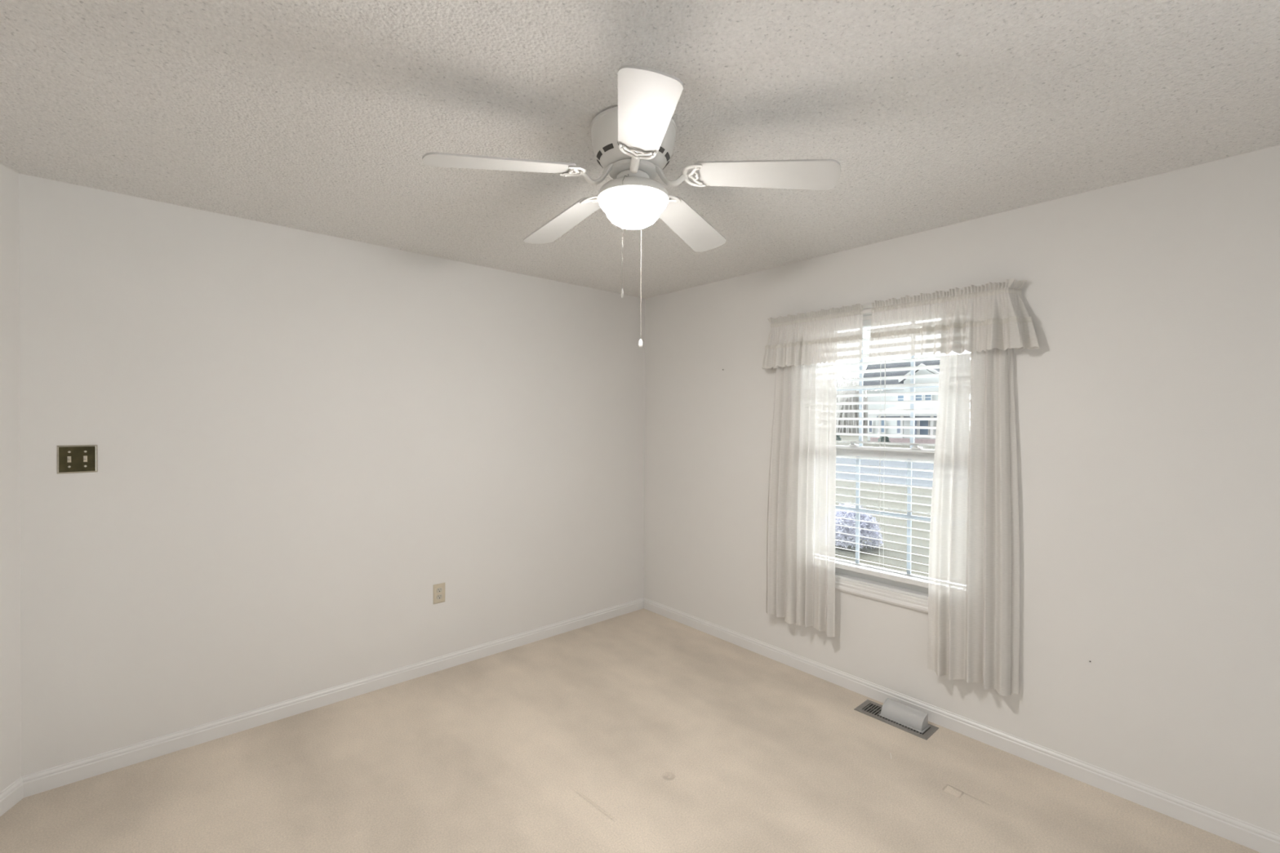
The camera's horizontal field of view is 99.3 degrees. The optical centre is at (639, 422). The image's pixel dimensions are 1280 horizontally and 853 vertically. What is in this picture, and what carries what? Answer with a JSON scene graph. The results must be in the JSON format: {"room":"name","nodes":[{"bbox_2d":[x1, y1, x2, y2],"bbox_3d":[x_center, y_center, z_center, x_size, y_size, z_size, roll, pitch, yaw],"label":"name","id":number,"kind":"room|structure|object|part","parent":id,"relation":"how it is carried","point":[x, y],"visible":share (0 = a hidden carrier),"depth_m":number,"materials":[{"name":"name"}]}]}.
{"room":"empty bedroom","nodes":[
{"label":"empty bedroom","id":0,"kind":"room"},
{"bbox_2d":[0,164,21,792],"bbox_3d":[-2.308,0.255,1.511,0.100,2.440,1.250,0,0,-15],"label":"wall","id":1,"kind":"structure","parent":0,"point":[10,474],"depth_m":2.08,"materials":[{"name":"paint"}]},
{"bbox_2d":[0,777,23,816],"bbox_3d":[-2.258,1.434,1.534,0.012,0.081,1.250,0,0,-15],"label":"baseboard","id":2,"kind":"structure","parent":1,"relation":"attached to","point":[13,793],"depth_m":2.08,"materials":[{"name":"paint"}]},
{"bbox_2d":[18,173,644,776],"bbox_3d":[-1.290,0.247,3.208,3.430,2.440,0.120,0,1,-41],"label":"wall","id":3,"kind":"structure","parent":0,"point":[300,436],"depth_m":2.70,"materials":[{"name":"paint"}]},
{"bbox_2d":[57,444,97,473],"bbox_3d":[-2.298,0.150,2.222,0.116,0.114,0.022,0,1,-41],"label":"switch plate","id":4,"kind":"object","parent":3,"relation":"attached to","point":[71,459],"visible":1,"depth_m":2.23,"materials":[{"name":"gold metal"}]},
{"bbox_2d":[21,597,644,797],"bbox_3d":[-1.194,1.427,3.216,3.279,0.081,0.012,0,1,-41],"label":"baseboard","id":5,"kind":"structure","parent":3,"relation":"attached to","point":[63,775],"depth_m":2.70,"materials":[{"name":"paint"}]},
{"bbox_2d":[433,582,444,604],"bbox_3d":[-1.187,1.012,3.221,0.071,0.114,0.008,0,1,-41],"label":"wall outlet","id":6,"kind":"object","parent":3,"relation":"attached to","point":[438,588],"visible":1,"depth_m":3.22,"materials":[{"name":"beige plastic"}]},
{"bbox_2d":[436,594,442,599],"bbox_3d":[-1.186,1.031,3.219,0.034,0.029,0.002,0,1,-41],"label":"receptacle","id":7,"kind":"object","parent":6,"relation":"attached to","point":[438,596],"depth_m":3.22,"materials":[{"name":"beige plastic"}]},
{"bbox_2d":[436,587,442,592],"bbox_3d":[-1.185,0.992,3.219,0.034,0.029,0.002,0,1,-41],"label":"receptacle","id":8,"kind":"object","parent":6,"relation":"attached to","point":[438,589],"depth_m":3.22,"materials":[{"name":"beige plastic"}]},
{"bbox_2d":[0,608,1260,852],"bbox_3d":[0.040,1.545,1.514,3.983,0.120,4.500,0,1,-41],"label":"floor","id":9,"kind":"structure","parent":0,"point":[642,731],"depth_m":2.25,"materials":[{"name":"beige carpet"}]},
{"bbox_2d":[853,699,938,740],"bbox_3d":[1.276,1.479,2.723,0.150,0.005,0.355,0,1,-41],"label":"floor vent","id":10,"kind":"object","parent":9,"relation":"in","point":[871,708],"visible":0.98,"depth_m":2.71,"materials":[{"name":"metal"}]},
{"bbox_2d":[862,703,929,734],"bbox_3d":[1.275,1.479,2.719,0.096,0.003,0.299,0,1,-41],"label":"grille","id":11,"kind":"object","parent":10,"relation":"attached to","point":[873,709],"depth_m":2.72,"materials":[{"name":"metal"}]},
{"bbox_2d":[878,697,930,733],"bbox_3d":[1.309,1.447,2.697,0.094,0.060,0.211,0,1,-41],"label":"air deflector","id":12,"kind":"object","parent":10,"relation":"on","point":[885,707],"visible":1,"depth_m":2.70,"materials":[{"name":"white plastic"}]},
{"bbox_2d":[0,0,1279,298],"bbox_3d":[0.045,-1.015,1.412,4.103,0.120,4.620,0,1,-41],"label":"ceiling","id":13,"kind":"structure","parent":0,"point":[322,117],"depth_m":1.65,"materials":[{"name":"white paint"}]},
{"bbox_2d":[422,65,840,347],"bbox_3d":[-0.050,-0.610,1.809,1.228,0.696,1.184,0,1,-41],"label":"ceiling fan","id":14,"kind":"object","parent":13,"relation":"hanging from","point":[633,140],"visible":1,"depth_m":1.68,"materials":[{"name":"metal"}]},
{"bbox_3d":[-0.411,-0.765,1.611,0.437,0.006,0.144,-7,14,-22],"label":"blade","id":15,"kind":"part","parent":14,"relation":"part of","materials":[{"name":"laminate"}]},
{"bbox_3d":[-0.295,-0.767,2.091,0.144,0.006,0.437,-14,3,-41],"label":"blade","id":16,"kind":"part","parent":14,"relation":"part of","materials":[{"name":"laminate"}]},
{"bbox_3d":[-0.043,-0.596,1.685,0.008,0.379,0.074,0,0,12],"label":"pull chain","id":17,"kind":"part","parent":14,"relation":"part of","materials":[{"name":"metal"}]},
{"bbox_3d":[-0.023,-0.684,1.772,0.225,0.094,0.225,0,1,-41],"label":"lamp shade","id":18,"kind":"part","parent":14,"relation":"part of","materials":[{"name":"white glass"}]},
{"bbox_3d":[0.010,-0.761,1.352,0.144,0.006,0.437,11,6,-6],"label":"blade","id":19,"kind":"part","parent":14,"relation":"part of","materials":[{"name":"white wood"}]},
{"bbox_3d":[0.198,-0.766,2.129,0.144,0.006,0.437,-12,-12,30],"label":"blade","id":20,"kind":"part","parent":14,"relation":"part of","materials":[{"name":"white wood"}]},
{"bbox_3d":[0.387,-0.762,1.672,0.437,0.006,0.144,7,-9,13],"label":"blade","id":21,"kind":"part","parent":14,"relation":"part of","materials":[{"name":"laminate"}]},
{"bbox_2d":[644,145,1279,834],"bbox_3d":[1.480,0.262,2.753,0.120,2.440,4.470,0,1,-41],"label":"wall","id":22,"kind":"structure","parent":0,"point":[1147,405],"depth_m":2.23,"materials":[{"name":"paint"}]},
{"bbox_2d":[862,308,871,319],"bbox_3d":[1.237,-0.570,2.866,0.093,0.070,1.218,0,1,-41],"label":"curtain rod","id":23,"kind":"object","parent":22,"relation":"attached to","point":[865,311],"visible":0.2,"depth_m":2.87,"materials":[{"name":"white metal"}]},
{"bbox_2d":[766,361,836,636],"bbox_3d":[0.942,0.316,3.184,0.089,1.737,0.460,0,1,-40],"label":"sheer curtain","id":24,"kind":"object","parent":23,"relation":"hanging from","point":[802,507],"visible":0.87,"depth_m":3.16,"materials":[{"name":"white fabric"}]},
{"bbox_2d":[761,303,863,369],"bbox_3d":[0.968,-0.479,3.123,0.141,0.308,0.657,0,1,-41],"label":"valance","id":25,"kind":"object","parent":23,"relation":"hanging from","point":[833,335],"visible":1,"depth_m":3.05,"materials":[{"name":"white fabric"}]},
{"bbox_3d":[1.250,-0.554,2.875,0.062,0.020,1.190,0,1,-41],"label":"rod","id":26,"kind":"part","parent":23,"relation":"part of","materials":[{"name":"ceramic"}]},
{"bbox_3d":[1.237,-0.583,2.866,0.093,0.020,1.218,0,1,-41],"label":"rod","id":27,"kind":"part","parent":23,"relation":"part of","materials":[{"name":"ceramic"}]},
{"bbox_2d":[868,278,1039,359],"bbox_3d":[1.452,-0.474,2.573,0.143,0.308,0.714,0,1,-41],"label":"valance","id":28,"kind":"object","parent":23,"relation":"hanging from","point":[989,316],"visible":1,"depth_m":2.52,"materials":[{"name":"white fabric"}]},
{"bbox_2d":[927,347,1019,696],"bbox_3d":[1.527,0.330,2.502,0.365,1.752,0.080,1,1,39],"label":"sheer curtain","id":29,"kind":"object","parent":23,"relation":"hanging from","point":[974,572],"visible":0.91,"depth_m":2.49,"materials":[{"name":"white fabric"}]},
{"bbox_2d":[795,284,984,613],"bbox_3d":[1.303,0.150,2.935,0.135,1.592,1.052,0,1,-41],"label":"window","id":30,"kind":"structure","parent":22,"relation":"in","point":[900,593],"depth_m":2.91,"materials":[{"name":"paint"}]},
{"bbox_3d":[1.315,0.501,2.950,0.027,0.731,0.896,0,1,-41],"label":"sash","id":31,"kind":"part","parent":30,"relation":"part of","materials":[{"name":"plastic"}]},
{"bbox_3d":[1.340,-0.186,2.964,0.026,0.763,0.896,0,1,-41],"label":"sash","id":32,"kind":"part","parent":30,"relation":"part of","materials":[{"name":"plastic"}]},
{"bbox_2d":[835,319,940,588],"bbox_3d":[1.277,0.128,2.912,0.069,1.392,0.899,0,1,-41],"label":"window blind","id":33,"kind":"object","parent":30,"relation":"attached to","point":[863,570],"visible":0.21,"depth_m":2.89,"materials":[{"name":"white plastic"}]},
{"bbox_3d":[1.290,0.130,2.909,0.054,1.360,0.009,0,1,-41],"label":"ladder cord","id":34,"kind":"part","parent":33,"relation":"part of","materials":[{"name":"white fabric"}]},
{"bbox_3d":[1.279,0.810,2.921,0.050,0.028,0.891,0,1,-41],"label":"rail","id":35,"kind":"part","parent":33,"relation":"part of","materials":[{"name":"white plastic"}]},
{"bbox_3d":[1.287,-0.179,2.855,0.009,0.720,0.009,0,0,-19],"label":"lift cord","id":36,"kind":"part","parent":33,"relation":"part of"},
{"bbox_2d":[644,597,1279,852],"bbox_3d":[1.466,1.442,2.672,0.012,0.081,4.350,0,1,-41],"label":"baseboard","id":37,"kind":"structure","parent":22,"relation":"attached to","point":[1251,836],"depth_m":2.40,"materials":[{"name":"paint"}]},
{"label":"outside","id":38,"kind":"structure","parent":0,"visible":0},
{"bbox_2d":[835,435,934,449],"bbox_3d":[41.436,1.803,60.902,83.000,0.300,150.000,0,1,-41],"label":"lawn","id":39,"kind":"structure","parent":38,"point":[844,437],"depth_m":41.49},
{"bbox_2d":[835,431,841,440],"bbox_3d":[17.200,1.233,48.298,1.311,0.913,1.253,0,1,-41],"label":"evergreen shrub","id":40,"kind":"object","parent":39,"relation":"on","point":[837,436],"visible":0.26,"depth_m":47.93,"materials":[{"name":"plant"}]},
{"bbox_2d":[835,375,855,438],"bbox_3d":[20.253,-1.600,54.088,3.360,6.436,2.681,0,1,-41],"label":"bare tree","id":41,"kind":"object","parent":39,"relation":"on","point":[845,384],"visible":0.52,"depth_m":54.35,"materials":[{"name":"grey plant"}]},
{"bbox_2d":[836,364,874,433],"bbox_3d":[24.346,-3.006,76.457,9.461,9.037,19.590,0,1,-41],"label":"brush","id":42,"kind":"object","parent":39,"relation":"on","point":[851,430],"visible":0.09,"depth_m":68.51,"materials":[{"name":"plant"}]},
{"bbox_2d":[877,435,890,442],"bbox_3d":[19.640,1.344,43.739,0.968,0.794,0.961,0,0,8],"label":"evergreen shrub","id":43,"kind":"object","parent":39,"relation":"on","point":[885,439],"visible":0.78,"depth_m":43.57,"materials":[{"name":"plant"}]},
{"bbox_2d":[856,360,939,444],"bbox_3d":[23.318,-1.880,47.193,8.100,7.100,8.700,0,1,-41],"label":"house","id":44,"kind":"structure","parent":39,"relation":"on","point":[934,380],"depth_m":45.55,"materials":[{"name":"white"}]},
{"bbox_3d":[20.712,0.348,48.818,0.040,1.000,0.250,0,1,-41],"label":"pane","id":45,"kind":"part","parent":44,"relation":"part of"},
{"bbox_3d":[20.135,0.542,45.741,0.200,2.250,0.200,0,1,-41],"label":"porch post","id":46,"kind":"part","parent":44,"relation":"part of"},
{"bbox_3d":[21.325,0.331,48.124,0.040,1.050,0.600,0,1,-41],"label":"pane","id":47,"kind":"part","parent":44,"relation":"part of","materials":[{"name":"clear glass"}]},
{"bbox_3d":[22.483,0.344,46.813,0.040,1.150,0.700,0,1,-41],"label":"pane","id":48,"kind":"part","parent":44,"relation":"part of","materials":[{"name":"glass"}]},
{"bbox_3d":[22.510,-2.030,46.778,0.040,0.800,0.650,0,1,-41],"label":"pane","id":49,"kind":"part","parent":44,"relation":"part of","materials":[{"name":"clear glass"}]},
{"bbox_3d":[21.359,0.556,44.355,0.200,2.250,0.200,0,1,-41],"label":"porch post","id":50,"kind":"part","parent":44,"relation":"part of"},
{"bbox_2d":[914,420,916,434],"bbox_3d":[22.676,0.484,44.783,0.060,1.400,0.180,0,1,-41],"label":"shutter","id":51,"kind":"object","parent":44,"relation":"hanging from","point":[915,421],"depth_m":44.76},
{"bbox_3d":[22.852,-2.039,44.578,0.040,0.750,0.500,0,1,-41],"label":"pane","id":52,"kind":"part","parent":44,"relation":"part of","materials":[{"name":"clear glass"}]},
{"bbox_3d":[22.981,-4.045,44.171,0.200,1.470,3.850,0,1,-41],"label":"gable trim","id":53,"kind":"part","parent":44,"relation":"part of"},
{"bbox_3d":[23.123,0.465,44.277,0.040,1.350,0.650,0,1,-41],"label":"pane","id":54,"kind":"part","parent":44,"relation":"part of","materials":[{"name":"clear glass"}]},
{"bbox_3d":[23.332,-2.033,44.035,0.040,0.750,0.450,0,1,-41],"label":"pane","id":55,"kind":"part","parent":44,"relation":"part of","materials":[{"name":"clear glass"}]},
{"bbox_3d":[22.882,0.575,42.631,0.200,2.250,0.200,0,1,-41],"label":"porch post","id":56,"kind":"part","parent":44,"relation":"part of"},
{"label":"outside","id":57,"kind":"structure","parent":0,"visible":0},
{"bbox_2d":[835,480,932,577],"bbox_3d":[-3.720,1.885,21.014,10.300,0.300,150.000,0,1,-41],"label":"lawn","id":58,"kind":"structure","parent":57,"point":[927,500],"depth_m":9.56,"materials":[{"name":"plant"}]},
{"bbox_2d":[835,502,883,548],"bbox_3d":[3.174,1.533,8.233,0.954,0.655,0.947,0,1,-41],"label":"shrub","id":59,"kind":"object","parent":58,"relation":"on","point":[864,525],"visible":0.53,"depth_m":7.97,"materials":[{"name":"purple plant"}]},
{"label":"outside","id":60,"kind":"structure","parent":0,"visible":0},
{"bbox_2d":[835,455,933,487],"bbox_3d":[5.236,1.899,28.926,13.600,0.300,150.000,0,1,-41],"label":"road","id":61,"kind":"structure","parent":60,"point":[928,483],"depth_m":20.23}
]}

